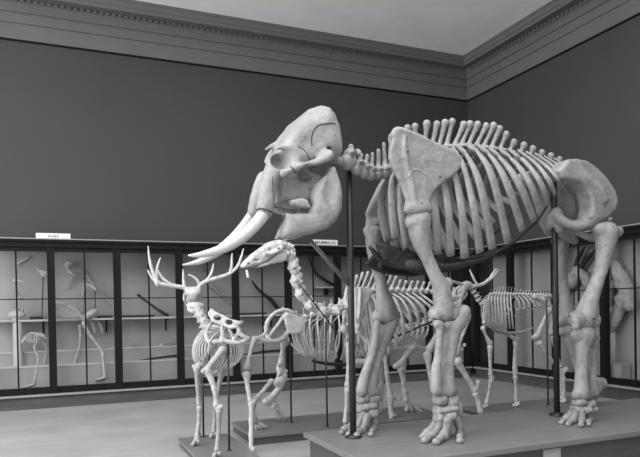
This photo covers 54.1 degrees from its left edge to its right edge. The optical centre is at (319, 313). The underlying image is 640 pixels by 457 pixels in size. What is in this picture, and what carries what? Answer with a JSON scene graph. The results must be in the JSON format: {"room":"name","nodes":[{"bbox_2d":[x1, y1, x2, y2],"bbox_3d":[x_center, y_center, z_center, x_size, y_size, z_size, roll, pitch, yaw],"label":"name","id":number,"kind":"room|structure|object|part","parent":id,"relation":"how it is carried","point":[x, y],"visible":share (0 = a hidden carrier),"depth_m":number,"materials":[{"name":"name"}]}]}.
{"room":"museum","nodes":[
{"label":"museum","id":0,"kind":"room"},
{"bbox_2d":[0,39,471,372],"bbox_3d":[-3.865,-1.938,10.710,15.330,6.777,0.250,-1,1,-23],"label":"wall","id":1,"kind":"structure","parent":0,"point":[94,145],"depth_m":10.99,"materials":[{"name":"grey paint"}]},
{"bbox_2d":[0,0,639,101],"bbox_3d":[-1.083,-4.810,4.005,15.330,0.785,14.250,-1,1,-23],"label":"trim","id":2,"kind":"structure","parent":1,"relation":"attached to","point":[132,27],"depth_m":11.33,"materials":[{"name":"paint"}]},
{"bbox_2d":[0,373,614,456],"bbox_3d":[-0.893,1.520,4.271,15.630,0.100,14.550,-1,1,-23],"label":"floor","id":3,"kind":"structure","parent":0,"point":[142,428],"depth_m":8.58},
{"bbox_2d":[0,237,53,411],"bbox_3d":[-4.723,0.165,9.809,0.980,2.622,0.741,-1,1,-23],"label":"display case","id":4,"kind":"object","parent":3,"relation":"on","point":[13,379],"visible":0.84,"depth_m":9.91,"materials":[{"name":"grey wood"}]},
{"bbox_2d":[8,310,25,365],"bbox_3d":[-4.763,0.603,9.887,0.260,1.346,0.260,-1,1,-23],"label":"pedestal","id":5,"kind":"object","parent":4,"relation":"on","point":[12,314],"visible":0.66,"depth_m":9.83,"materials":[{"name":"white"}]},
{"bbox_2d":[12,278,26,311],"bbox_3d":[-4.742,-0.283,9.893,0.209,0.545,0.158,-1,1,-23],"label":"skeleton","id":6,"kind":"object","parent":5,"relation":"on","point":[20,306],"visible":0.87,"depth_m":9.85},
{"bbox_3d":[-4.708,-0.070,9.854,0.100,0.119,0.044,-1,1,-23],"label":"leg","id":7,"kind":"part","parent":6,"relation":"part of","materials":[{"name":"white"}]},
{"bbox_2d":[17,256,30,264],"bbox_3d":[-4.785,-0.858,10.122,0.206,0.156,0.058,-1,1,-23],"label":"bone","id":8,"kind":"object","parent":4,"relation":"attached to","point":[24,259],"visible":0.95,"depth_m":10.10},
{"bbox_2d":[0,319,47,321],"bbox_3d":[-4.793,0.119,9.970,0.980,0.030,0.330,-1,1,-23],"label":"shelf","id":9,"kind":"object","parent":4,"relation":"attached to","point":[1,320],"depth_m":9.90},
{"bbox_3d":[-4.754,0.115,9.879,0.980,2.274,0.589,-1,1,-23],"label":"panel","id":10,"kind":"part","parent":4,"relation":"part of","materials":[{"name":"glass"}]},
{"bbox_3d":[-4.745,-1.077,9.797,0.980,0.130,0.739,-1,1,-23],"label":"rail","id":11,"kind":"part","parent":4,"relation":"part of","materials":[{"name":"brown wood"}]},
{"bbox_3d":[-4.707,1.268,9.829,0.980,0.030,0.724,-1,1,-23],"label":"sill","id":12,"kind":"part","parent":4,"relation":"part of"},
{"bbox_2d":[21,332,47,387],"bbox_3d":[-4.498,0.732,9.891,0.393,0.880,0.240,-1,1,-23],"label":"skeleton","id":13,"kind":"object","parent":4,"relation":"on","point":[39,336],"visible":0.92,"depth_m":9.85},
{"bbox_2d":[29,277,43,319],"bbox_3d":[-4.551,-0.245,10.072,0.223,0.686,0.160,-1,1,-23],"label":"stand","id":14,"kind":"object","parent":4,"relation":"on","point":[41,316],"visible":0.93,"depth_m":10.10,"materials":[{"name":"black metal"}]},
{"bbox_2d":[36,268,46,276],"bbox_3d":[-4.470,-0.653,10.105,0.190,0.143,0.082,-1,1,-23],"label":"skull","id":15,"kind":"object","parent":14,"relation":"on","point":[42,272],"visible":0.82,"depth_m":10.08},
{"bbox_3d":[-4.472,-0.264,10.105,0.052,0.651,0.018,-1,1,-23],"label":"rod","id":16,"kind":"part","parent":14,"relation":"part of","materials":[{"name":"black metal"}]},
{"bbox_2d":[50,238,119,407],"bbox_3d":[-3.821,0.145,10.192,0.980,2.622,0.741,-1,1,-23],"label":"display case","id":17,"kind":"object","parent":3,"relation":"on","point":[75,384],"visible":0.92,"depth_m":10.25,"materials":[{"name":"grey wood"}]},
{"bbox_2d":[36,233,69,238],"bbox_3d":[-4.168,-1.199,9.797,0.495,0.093,0.092,-1,1,-23],"label":"card sign","id":18,"kind":"object","parent":17,"relation":"on","point":[38,235],"visible":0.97,"depth_m":9.76,"materials":[{"name":"white paper"}]},
{"bbox_2d":[56,301,106,380],"bbox_3d":[-3.892,0.465,10.131,0.810,1.361,0.306,-1,1,-23],"label":"skeleton","id":19,"kind":"object","parent":17,"relation":"on","point":[77,312],"visible":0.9,"depth_m":10.11},
{"bbox_3d":[-3.844,-1.097,10.180,0.980,0.130,0.739,-1,1,-23],"label":"rail","id":20,"kind":"part","parent":17,"relation":"part of","materials":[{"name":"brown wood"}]},
{"bbox_2d":[56,318,113,320],"bbox_3d":[-3.891,0.099,10.353,0.980,0.030,0.330,-1,1,-23],"label":"shelf","id":21,"kind":"object","parent":17,"relation":"attached to","point":[57,319],"depth_m":10.30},
{"bbox_3d":[-3.852,0.095,10.261,0.980,2.274,0.589,-1,1,-23],"label":"panel","id":22,"kind":"part","parent":17,"relation":"part of","materials":[{"name":"clear glass"}]},
{"bbox_3d":[-3.805,1.247,10.212,0.980,0.030,0.724,-1,1,-23],"label":"sill","id":23,"kind":"part","parent":17,"relation":"part of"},
{"bbox_2d":[64,260,113,308],"bbox_3d":[-3.846,-0.469,10.457,0.797,0.824,0.117,-1,1,-23],"label":"skeleton","id":24,"kind":"object","parent":17,"relation":"attached to","point":[68,263],"visible":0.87,"depth_m":10.35},
{"bbox_2d":[81,283,96,313],"bbox_3d":[-3.813,-0.206,10.352,0.266,0.581,0.060,-1,1,-23],"label":"bone","id":25,"kind":"object","parent":17,"relation":"on","point":[93,287],"visible":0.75,"depth_m":10.31,"materials":[{"name":"white"}]},
{"bbox_2d":[90,312,105,335],"bbox_3d":[-3.706,0.180,10.378,0.302,0.399,0.086,-1,1,-23],"label":"bone","id":26,"kind":"object","parent":17,"relation":"hanging from","point":[103,333],"visible":0.75,"depth_m":10.37},
{"bbox_2d":[97,315,112,317],"bbox_3d":[-3.584,0.051,10.440,0.245,0.052,0.100,-1,1,-23],"label":"bone","id":27,"kind":"object","parent":17,"relation":"on","point":[98,316],"visible":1,"depth_m":10.40},
{"bbox_2d":[117,240,181,402],"bbox_3d":[-2.912,0.125,10.578,0.995,2.622,0.741,-1,1,-23],"label":"display case","id":28,"kind":"object","parent":3,"relation":"on","point":[156,379],"visible":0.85,"depth_m":10.66,"materials":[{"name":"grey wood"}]},
{"bbox_2d":[122,314,153,317],"bbox_3d":[-3.097,0.040,10.646,0.542,0.052,0.100,-1,1,-23],"label":"bone","id":29,"kind":"object","parent":28,"relation":"on","point":[124,316],"visible":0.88,"depth_m":10.61},
{"bbox_3d":[-2.943,0.075,10.647,0.995,2.274,0.589,-1,1,-23],"label":"panel","id":30,"kind":"part","parent":28,"relation":"part of","materials":[{"name":"glass"}]},
{"bbox_3d":[-2.935,-1.117,10.565,0.995,0.130,0.739,-1,1,-23],"label":"rail","id":31,"kind":"part","parent":28,"relation":"part of","materials":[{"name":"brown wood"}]},
{"bbox_2d":[122,316,175,318],"bbox_3d":[-2.982,0.079,10.739,0.995,0.030,0.330,-1,1,-23],"label":"shelf","id":32,"kind":"object","parent":28,"relation":"attached to","point":[155,317],"depth_m":10.64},
{"bbox_3d":[-2.896,1.227,10.598,0.995,0.030,0.724,-1,1,-23],"label":"sill","id":33,"kind":"part","parent":28,"relation":"part of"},
{"bbox_2d":[137,294,168,316],"bbox_3d":[-2.872,-0.139,10.784,0.537,0.409,0.062,-1,1,-23],"label":"specimen","id":34,"kind":"object","parent":28,"relation":"on","point":[160,311],"visible":0.94,"depth_m":10.79},
{"bbox_2d":[142,354,176,359],"bbox_3d":[-2.838,0.782,10.629,1.020,0.162,0.058,-1,1,-23],"label":"bone","id":35,"kind":"object","parent":28,"relation":"on","point":[168,356],"visible":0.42,"depth_m":10.68},
{"bbox_2d":[158,341,173,345],"bbox_3d":[-2.682,0.557,10.933,0.283,0.153,0.132,-1,1,-23],"label":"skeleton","id":36,"kind":"object","parent":28,"relation":"on","point":[165,342],"visible":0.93,"depth_m":10.90},
{"bbox_2d":[172,241,237,397],"bbox_3d":[-2.010,0.105,10.960,0.965,2.622,0.741,-1,1,-23],"label":"display case","id":37,"kind":"object","parent":3,"relation":"on","point":[210,298],"visible":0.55,"depth_m":11.01,"materials":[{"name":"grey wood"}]},
{"bbox_3d":[-2.041,0.055,11.030,0.965,2.274,0.589,-1,1,-23],"label":"panel","id":38,"kind":"part","parent":37,"relation":"part of","materials":[{"name":"glass"}]},
{"bbox_3d":[-2.033,-1.137,10.948,0.965,0.130,0.739,-1,1,-23],"label":"rail","id":39,"kind":"part","parent":37,"relation":"part of","materials":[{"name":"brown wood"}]},
{"bbox_2d":[184,315,231,317],"bbox_3d":[-2.080,0.059,11.121,0.965,0.030,0.330,-1,1,-23],"label":"shelf","id":40,"kind":"object","parent":37,"relation":"attached to","point":[185,316],"depth_m":11.12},
{"bbox_3d":[-1.994,1.207,10.980,0.965,0.030,0.724,-1,1,-23],"label":"sill","id":41,"kind":"part","parent":37,"relation":"part of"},
{"bbox_2d":[209,284,231,304],"bbox_3d":[-1.799,-0.339,11.348,0.406,0.375,0.040,-1,1,-23],"label":"bone","id":42,"kind":"object","parent":37,"relation":"attached to","point":[210,285],"visible":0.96,"depth_m":11.33},
{"bbox_2d":[177,433,259,456],"bbox_3d":[-0.988,1.410,6.245,0.560,0.080,1.660,-1,1,-23],"label":"display platform","id":43,"kind":"object","parent":3,"relation":"on","point":[206,446],"visible":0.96,"depth_m":6.41,"materials":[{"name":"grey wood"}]},
{"bbox_2d":[147,246,249,456],"bbox_3d":[-1.210,0.307,6.763,1.108,2.113,1.982,-1,1,-23],"label":"skeleton","id":44,"kind":"object","parent":43,"relation":"on","point":[209,330],"visible":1,"depth_m":6.45},
{"bbox_2d":[201,374,205,436],"bbox_3d":[-1.294,0.978,6.925,0.048,0.803,0.048,-1,1,-23],"label":"rod","id":45,"kind":"object","parent":43,"relation":"on","point":[202,374],"visible":0.79,"depth_m":6.92,"materials":[{"name":"black metal"}]},
{"bbox_2d":[227,338,231,451],"bbox_3d":[-0.912,0.810,6.222,0.048,1.141,0.048,-1,1,-23],"label":"rod","id":46,"kind":"object","parent":43,"relation":"on","point":[228,377],"visible":0.99,"depth_m":6.22,"materials":[{"name":"black metal"}]},
{"bbox_2d":[226,243,289,393],"bbox_3d":[-1.118,0.085,11.339,0.975,2.622,0.741,-1,1,-23],"label":"display case","id":47,"kind":"object","parent":3,"relation":"on","point":[248,299],"visible":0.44,"depth_m":11.47,"materials":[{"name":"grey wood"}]},
{"bbox_3d":[-1.140,-1.157,11.327,0.975,0.130,0.739,-1,1,-23],"label":"rail","id":48,"kind":"part","parent":47,"relation":"part of","materials":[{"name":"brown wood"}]},
{"bbox_3d":[-1.148,0.035,11.409,0.975,2.274,0.589,-1,1,-23],"label":"panel","id":49,"kind":"part","parent":47,"relation":"part of","materials":[{"name":"glass"}]},
{"bbox_2d":[240,312,266,314],"bbox_3d":[-1.252,-0.001,11.429,0.558,0.052,0.100,-1,1,-23],"label":"bone","id":50,"kind":"object","parent":47,"relation":"on","point":[241,313],"visible":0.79,"depth_m":11.38},
{"bbox_2d":[240,314,282,316],"bbox_3d":[-1.187,0.039,11.500,0.975,0.030,0.330,-1,1,-23],"label":"shelf","id":51,"kind":"object","parent":47,"relation":"attached to","point":[265,315],"depth_m":11.43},
{"bbox_2d":[244,349,280,354],"bbox_3d":[-1.054,0.716,11.385,0.923,0.127,0.067,-1,1,-23],"label":"bone","id":52,"kind":"object","parent":47,"relation":"on","point":[276,350],"visible":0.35,"depth_m":11.40},
{"bbox_3d":[-1.102,1.187,11.359,0.975,0.030,0.724,-1,1,-23],"label":"sill","id":53,"kind":"part","parent":47,"relation":"part of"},
{"bbox_2d":[251,281,281,312],"bbox_3d":[-0.982,-0.300,11.586,0.588,0.614,0.084,-1,1,-23],"label":"specimen","id":54,"kind":"object","parent":47,"relation":"on","point":[271,300],"visible":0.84,"depth_m":11.58},
{"bbox_2d":[277,244,340,389],"bbox_3d":[-0.218,0.065,11.721,0.980,2.622,0.741,-1,1,-23],"label":"display case","id":55,"kind":"object","parent":3,"relation":"on","point":[305,374],"visible":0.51,"depth_m":11.65,"materials":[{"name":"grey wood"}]},
{"bbox_3d":[-0.249,0.015,11.790,0.980,2.274,0.589,-1,1,-23],"label":"panel","id":56,"kind":"part","parent":55,"relation":"part of","materials":[{"name":"glass"}]},
{"bbox_3d":[-0.114,0.016,11.473,0.980,2.275,0.100,-1,1,-23],"label":"frame","id":57,"kind":"part","parent":55,"relation":"part of","materials":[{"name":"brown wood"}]},
{"bbox_3d":[-0.202,1.167,11.741,0.980,0.030,0.724,-1,1,-23],"label":"sill","id":58,"kind":"part","parent":55,"relation":"part of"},
{"bbox_3d":[-0.240,-1.177,11.708,0.980,0.130,0.739,-1,1,-23],"label":"rail","id":59,"kind":"part","parent":55,"relation":"part of","materials":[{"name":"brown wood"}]},
{"bbox_2d":[312,287,333,294],"bbox_3d":[0.124,-0.432,12.117,0.517,0.155,0.214,-1,1,-23],"label":"wall shelf","id":60,"kind":"object","parent":55,"relation":"attached to","point":[325,288],"visible":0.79,"depth_m":12.06,"materials":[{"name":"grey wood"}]},
{"bbox_2d":[309,256,333,285],"bbox_3d":[0.055,-0.810,12.111,0.571,0.580,0.063,-1,1,-23],"label":"specimen","id":61,"kind":"object","parent":60,"relation":"on","point":[315,272],"visible":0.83,"depth_m":12.08},
{"bbox_2d":[313,239,337,244],"bbox_3d":[0.085,-1.302,11.601,0.493,0.109,0.092,-1,1,-23],"label":"card sign","id":62,"kind":"object","parent":55,"relation":"on","point":[318,242],"visible":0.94,"depth_m":11.56,"materials":[{"name":"white paper"}]},
{"bbox_2d":[231,406,432,445],"bbox_3d":[0.269,1.352,7.696,2.550,0.120,0.890,-1,1,-23],"label":"display platform","id":63,"kind":"object","parent":3,"relation":"on","point":[277,431],"visible":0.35,"depth_m":7.41,"materials":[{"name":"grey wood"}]},
{"bbox_2d":[289,338,292,422],"bbox_3d":[-0.352,0.803,7.483,0.048,1.028,0.048,-1,1,-23],"label":"rod","id":64,"kind":"object","parent":63,"relation":"on","point":[291,421],"visible":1,"depth_m":7.48,"materials":[{"name":"black metal"}]},
{"bbox_2d":[325,322,328,426],"bbox_3d":[0.073,0.703,7.164,0.048,1.219,0.048,-1,1,-23],"label":"rod","id":65,"kind":"object","parent":63,"relation":"on","point":[325,322],"visible":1,"depth_m":7.15,"materials":[{"name":"black metal"}]},
{"bbox_2d":[242,298,432,451],"bbox_3d":[0.315,0.608,7.697,3.261,1.657,0.906,-1,1,-36],"label":"skeleton","id":66,"kind":"object","parent":63,"relation":"on","point":[295,324],"visible":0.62,"depth_m":7.41,"materials":[{"name":"white"}]},
{"bbox_2d":[324,245,385,386],"bbox_3d":[0.686,0.045,12.105,0.985,2.622,0.741,-1,1,-23],"label":"display case","id":67,"kind":"object","parent":3,"relation":"on","point":[360,252],"visible":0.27,"depth_m":12.23,"materials":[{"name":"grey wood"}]},
{"bbox_3d":[0.656,-0.005,12.174,0.985,2.274,0.589,-1,1,-23],"label":"panel","id":68,"kind":"part","parent":67,"relation":"part of","materials":[{"name":"glass"}]},
{"bbox_3d":[0.664,-1.197,12.092,0.985,0.130,0.739,-1,1,-23],"label":"rail","id":69,"kind":"part","parent":67,"relation":"part of","materials":[{"name":"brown wood"}]},
{"bbox_3d":[0.790,-0.004,11.857,0.985,2.275,0.100,-1,1,-23],"label":"frame","id":70,"kind":"part","parent":67,"relation":"part of","materials":[{"name":"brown wood"}]},
{"bbox_2d":[369,248,430,382],"bbox_3d":[1.600,0.025,12.492,1.000,2.622,0.741,-1,1,-23],"label":"display case","id":71,"kind":"object","parent":3,"relation":"on","point":[416,370],"visible":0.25,"depth_m":12.40,"materials":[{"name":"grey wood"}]},
{"bbox_3d":[1.569,-0.025,12.562,1.000,2.274,0.589,-1,1,-23],"label":"panel","id":72,"kind":"part","parent":71,"relation":"part of","materials":[{"name":"glass"}]},
{"bbox_3d":[1.616,1.127,12.512,1.000,0.030,0.724,-1,1,-23],"label":"sill","id":73,"kind":"part","parent":71,"relation":"part of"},
{"bbox_3d":[1.704,-0.024,12.244,1.000,2.275,0.100,-1,1,-23],"label":"frame","id":74,"kind":"part","parent":71,"relation":"part of","materials":[{"name":"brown wood"}]},
{"bbox_2d":[412,248,471,377],"bbox_3d":[2.497,0.005,12.873,0.950,2.622,0.741,-1,1,-23],"label":"display case","id":75,"kind":"object","parent":3,"relation":"on","point":[422,343],"visible":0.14,"depth_m":12.79,"materials":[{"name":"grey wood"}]},
{"bbox_3d":[2.466,-0.045,12.942,0.950,2.274,0.589,-1,1,-23],"label":"panel","id":76,"kind":"part","parent":75,"relation":"part of","materials":[{"name":"clear glass"}]},
{"bbox_3d":[2.601,-0.044,12.625,0.950,2.275,0.100,-1,1,-23],"label":"frame","id":77,"kind":"part","parent":75,"relation":"part of","materials":[{"name":"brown wood"}]},
{"bbox_3d":[2.475,-1.237,12.860,0.950,0.130,0.739,-1,1,-23],"label":"rail","id":78,"kind":"part","parent":75,"relation":"part of","materials":[{"name":"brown wood"}]},
{"bbox_2d":[303,398,639,456],"bbox_3d":[2.155,1.245,6.220,4.427,0.300,1.420,-1,1,-23],"label":"display platform","id":79,"kind":"object","parent":3,"relation":"on","point":[614,431],"visible":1,"depth_m":5.72,"materials":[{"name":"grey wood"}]},
{"bbox_2d":[310,170,361,438],"bbox_3d":[0.131,-0.060,5.639,0.486,2.470,0.156,-1,1,-23],"label":"post","id":80,"kind":"object","parent":79,"relation":"on","point":[349,281],"visible":0.93,"depth_m":5.68,"materials":[{"name":"black metal"}]},
{"bbox_2d":[182,106,623,444],"bbox_3d":[1.231,-0.373,5.941,5.001,3.029,1.105,-1,1,-23],"label":"skeleton","id":81,"kind":"object","parent":79,"relation":"on","point":[403,206],"visible":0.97,"depth_m":5.69,"materials":[{"name":"grey"}]},
{"bbox_3d":[0.826,-1.239,6.215,0.850,0.912,0.150,-1,1,-23],"label":"shoulder blade","id":82,"kind":"part","parent":81,"relation":"part of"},
{"bbox_3d":[0.926,-1.232,5.469,0.739,0.740,0.136,-1,1,-23],"label":"shoulder blade","id":83,"kind":"part","parent":81,"relation":"part of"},
{"bbox_2d":[543,447,560,456],"bbox_3d":[2.010,1.236,5.433,0.190,0.130,0.014,-1,1,-23],"label":"label card","id":84,"kind":"object","parent":79,"relation":"attached to","point":[552,452],"visible":1,"depth_m":5.43,"materials":[{"name":"white paper"}]},
{"bbox_2d":[549,182,563,416],"bbox_3d":[2.495,-0.171,6.642,0.166,2.593,0.166,-1,1,-23],"label":"post","id":85,"kind":"object","parent":79,"relation":"on","point":[555,292],"visible":0.68,"depth_m":6.62,"materials":[{"name":"black metal"}]},
{"bbox_2d":[471,243,527,382],"bbox_3d":[3.528,-0.007,12.330,0.525,2.622,1.056,-1,1,-23],"label":"display case","id":86,"kind":"object","parent":3,"relation":"on","point":[500,352],"visible":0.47,"depth_m":12.26,"materials":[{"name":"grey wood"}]},
{"bbox_3d":[3.507,-1.250,12.317,0.523,0.130,1.056,-1,1,-23],"label":"rail","id":87,"kind":"part","parent":86,"relation":"part of","materials":[{"name":"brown wood"}]},
{"bbox_3d":[3.556,1.095,12.345,0.508,0.030,1.056,-1,1,-23],"label":"sill","id":88,"kind":"part","parent":86,"relation":"part of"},
{"bbox_3d":[3.380,-0.054,12.267,0.100,2.275,1.056,-1,1,-23],"label":"frame","id":89,"kind":"part","parent":86,"relation":"part of","materials":[{"name":"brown wood"}]},
{"bbox_3d":[3.598,-0.059,12.359,0.373,2.274,1.056,-1,1,-23],"label":"panel","id":90,"kind":"part","parent":86,"relation":"part of","materials":[{"name":"clear glass"}]},
{"bbox_2d":[463,397,597,414],"bbox_3d":[2.959,1.313,8.767,1.960,0.080,0.580,-1,1,-23],"label":"display platform","id":91,"kind":"object","parent":3,"relation":"on","point":[531,404],"visible":0.31,"depth_m":8.61,"materials":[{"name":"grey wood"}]},
{"bbox_2d":[452,268,567,407],"bbox_3d":[2.468,0.356,8.503,2.522,1.952,0.466,-1,1,-30],"label":"skeleton","id":92,"kind":"object","parent":91,"relation":"on","point":[487,307],"visible":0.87,"depth_m":8.59},
{"bbox_3d":[2.207,-0.024,8.324,0.128,0.345,0.051,-1,1,-23],"label":"shoulder blade","id":93,"kind":"part","parent":92,"relation":"part of","materials":[{"name":"white"}]},
{"bbox_3d":[2.571,-0.025,8.750,0.135,0.359,0.054,-1,1,-23],"label":"shoulder blade","id":94,"kind":"part","parent":92,"relation":"part of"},
{"bbox_2d":[546,300,549,404],"bbox_3d":[3.148,0.546,8.673,0.048,1.472,0.048,-1,1,-23],"label":"rod","id":95,"kind":"object","parent":91,"relation":"on","point":[546,300],"visible":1,"depth_m":8.66,"materials":[{"name":"black metal"}]},
{"bbox_2d":[505,237,572,389],"bbox_3d":[3.958,-0.004,11.318,0.525,2.622,1.144,-1,1,-23],"label":"display case","id":96,"kind":"object","parent":3,"relation":"on","point":[539,250],"visible":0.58,"depth_m":11.50,"materials":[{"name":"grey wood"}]},
{"bbox_3d":[3.937,-1.246,11.304,0.523,0.130,1.144,-1,1,-23],"label":"rail","id":97,"kind":"part","parent":96,"relation":"part of","materials":[{"name":"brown wood"}]},
{"bbox_3d":[3.985,1.098,11.333,0.508,0.030,1.144,-1,1,-23],"label":"sill","id":98,"kind":"part","parent":96,"relation":"part of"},
{"bbox_3d":[3.809,-0.051,11.254,0.100,2.275,1.144,-1,1,-23],"label":"frame","id":99,"kind":"part","parent":96,"relation":"part of","materials":[{"name":"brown wood"}]},
{"bbox_3d":[4.027,-0.055,11.347,0.373,2.274,1.144,-1,1,-23],"label":"panel","id":100,"kind":"part","parent":96,"relation":"part of","materials":[{"name":"clear glass"}]},
{"bbox_2d":[550,231,623,397],"bbox_3d":[4.384,-0.001,10.315,0.525,2.622,1.035,-1,1,-23],"label":"display case","id":101,"kind":"object","parent":3,"relation":"on","point":[579,290],"visible":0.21,"depth_m":10.24,"materials":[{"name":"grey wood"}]},
{"bbox_3d":[4.363,-1.243,10.301,0.523,0.130,1.035,-1,1,-23],"label":"rail","id":102,"kind":"part","parent":101,"relation":"part of","materials":[{"name":"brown wood"}]},
{"bbox_3d":[4.235,-0.047,10.251,0.100,2.275,1.035,-1,1,-23],"label":"frame","id":103,"kind":"part","parent":101,"relation":"part of","materials":[{"name":"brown wood"}]},
{"bbox_2d":[567,247,595,372],"bbox_3d":[4.369,-0.018,10.596,0.248,2.192,0.799,-1,1,-23],"label":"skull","id":104,"kind":"object","parent":101,"relation":"on","point":[572,276],"visible":0.66,"depth_m":10.49,"materials":[{"name":"white"}]},
{"bbox_3d":[4.335,0.337,10.696,0.024,1.481,0.046,-1,1,-23],"label":"post","id":105,"kind":"part","parent":104,"relation":"part of","materials":[{"name":"black metal"}]},
{"bbox_3d":[4.453,-0.052,10.344,0.373,2.274,1.035,-1,1,-23],"label":"panel","id":106,"kind":"part","parent":101,"relation":"part of","materials":[{"name":"clear glass"}]},
{"bbox_2d":[602,223,639,399],"bbox_3d":[4.804,0.003,9.325,0.525,2.622,1.115,-1,1,-23],"label":"display case","id":107,"kind":"object","parent":3,"relation":"on","point":[617,388],"visible":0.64,"depth_m":9.71,"materials":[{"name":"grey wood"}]},
{"bbox_2d":[596,258,636,378],"bbox_3d":[4.662,0.102,9.843,0.234,1.947,0.694,-1,1,-23],"label":"skull","id":108,"kind":"object","parent":107,"relation":"on","point":[624,299],"visible":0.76,"depth_m":9.73},
{"bbox_3d":[4.831,1.105,9.340,0.508,0.030,1.115,-1,1,-23],"label":"sill","id":109,"kind":"part","parent":107,"relation":"part of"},
{"bbox_3d":[4.783,-1.239,9.312,0.523,0.130,1.115,-1,1,-23],"label":"rail","id":110,"kind":"part","parent":107,"relation":"part of","materials":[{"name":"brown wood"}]},
{"bbox_3d":[4.873,-0.049,9.354,0.373,2.274,1.115,-1,1,-23],"label":"panel","id":111,"kind":"part","parent":107,"relation":"part of","materials":[{"name":"clear glass"}]},
{"bbox_3d":[1.129,1.351,7.268,2.260,0.100,0.450,-1,1,-23],"label":"display platform","id":112,"kind":"object","parent":3,"relation":"on","visible":0},
{"bbox_2d":[240,240,482,427],"bbox_3d":[0.556,0.259,7.026,2.945,2.110,0.498,-1,1,-23],"label":"skeleton","id":113,"kind":"object","parent":112,"relation":"on","point":[276,251],"visible":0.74,"depth_m":6.93,"materials":[{"name":"white"}]},
{"bbox_3d":[-0.013,-0.043,6.689,0.442,0.551,0.022,-1,1,-19],"label":"neck rod","id":114,"kind":"part","parent":113,"relation":"part of","materials":[{"name":"black metal"}]},
{"bbox_3d":[0.297,-0.069,7.098,0.144,0.519,0.074,-1,1,-23],"label":"shoulder blade","id":115,"kind":"part","parent":113,"relation":"part of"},
{"bbox_3d":[0.466,-0.054,6.801,0.211,0.472,0.073,-1,1,-23],"label":"shoulder blade","id":116,"kind":"part","parent":113,"relation":"part of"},
{"bbox_2d":[137,0,550,54],"bbox_3d":[-1.091,-5.263,4.000,15.330,0.120,14.250,-1,1,-23],"label":"ceiling","id":117,"kind":"structure","parent":0,"point":[458,27],"depth_m":11.22,"materials":[{"name":"paint"}]},
{"bbox_2d":[468,15,639,372],"bbox_3d":[6.088,-2.075,7.193,0.250,6.777,14.500,-1,1,-23],"label":"wall","id":118,"kind":"structure","parent":0,"point":[583,103],"depth_m":10.75,"materials":[{"name":"grey paint"}]}
]}

